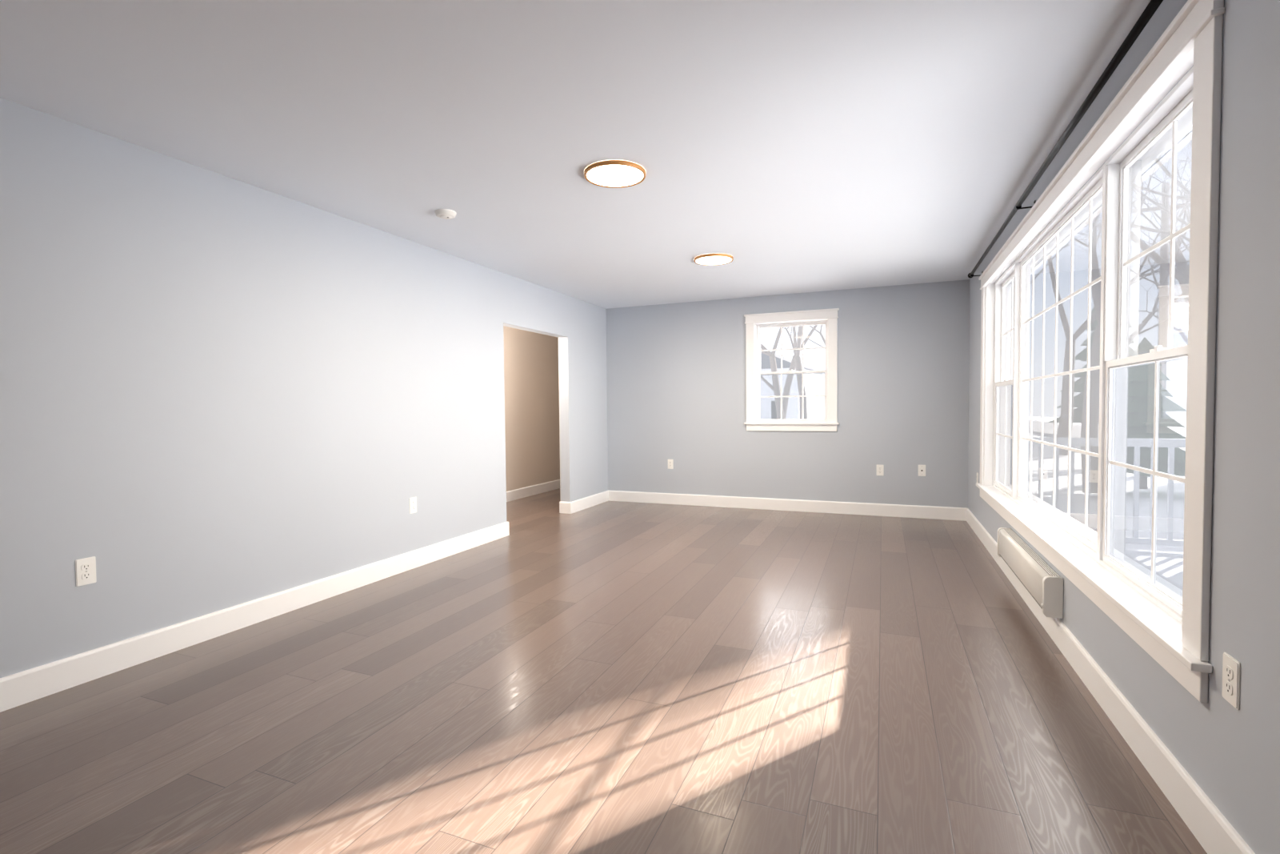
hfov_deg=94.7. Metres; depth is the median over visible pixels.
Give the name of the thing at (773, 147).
ceiling
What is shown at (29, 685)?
baseboard
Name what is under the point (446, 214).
smoke detector
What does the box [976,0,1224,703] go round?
window
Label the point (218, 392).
wall
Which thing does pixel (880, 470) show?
electrical outlet
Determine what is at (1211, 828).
baseboard
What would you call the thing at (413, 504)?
electrical outlet
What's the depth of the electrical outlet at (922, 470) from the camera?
6.15 m
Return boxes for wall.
[0,97,607,677]
[503,325,560,496]
[605,279,969,507]
[968,0,1279,853]
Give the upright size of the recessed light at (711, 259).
0.020 m
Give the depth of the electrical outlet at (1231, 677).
1.46 m
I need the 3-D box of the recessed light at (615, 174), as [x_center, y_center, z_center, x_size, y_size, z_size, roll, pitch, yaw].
[-0.133,-1.349,3.154,0.330,0.020,0.330,0,2,22]
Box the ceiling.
[0,0,1150,308]
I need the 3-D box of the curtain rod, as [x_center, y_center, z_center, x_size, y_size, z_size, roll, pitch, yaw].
[2.201,-1.277,3.354,0.106,0.069,4.196,0,2,22]
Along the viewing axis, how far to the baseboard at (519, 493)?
8.05 m
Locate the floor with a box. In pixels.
[0,488,1207,853]
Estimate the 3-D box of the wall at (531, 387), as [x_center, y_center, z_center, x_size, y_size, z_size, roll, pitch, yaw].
[-1.353,-0.207,5.566,0.004,2.440,4.312,0,2,22]
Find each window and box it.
[744,308,839,431]
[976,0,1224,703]
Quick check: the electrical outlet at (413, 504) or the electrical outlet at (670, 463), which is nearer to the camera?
the electrical outlet at (413, 504)
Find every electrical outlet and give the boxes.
[75,556,96,586]
[409,496,416,513]
[668,459,673,468]
[876,464,883,475]
[918,464,925,475]
[1221,652,1240,709]
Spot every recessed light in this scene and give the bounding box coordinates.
[584,160,645,187]
[694,253,733,265]
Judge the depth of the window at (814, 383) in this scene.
6.72 m
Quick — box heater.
[997,527,1063,618]
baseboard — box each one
[0,490,608,711]
[506,479,559,501]
[608,490,966,520]
[966,508,1255,853]
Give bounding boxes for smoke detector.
[434,208,456,219]
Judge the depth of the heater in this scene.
3.13 m
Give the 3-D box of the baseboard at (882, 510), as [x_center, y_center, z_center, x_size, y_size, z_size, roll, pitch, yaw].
[1.464,0.882,6.771,4.056,0.130,0.016,0,2,22]
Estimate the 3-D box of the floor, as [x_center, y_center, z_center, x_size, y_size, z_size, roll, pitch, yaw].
[-0.396,1.168,3.636,5.626,0.200,11.660,0,2,22]
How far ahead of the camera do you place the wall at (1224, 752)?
1.45 m
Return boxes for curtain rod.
[968,0,1163,278]
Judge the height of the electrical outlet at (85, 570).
0.118 m
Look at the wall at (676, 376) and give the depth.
6.59 m

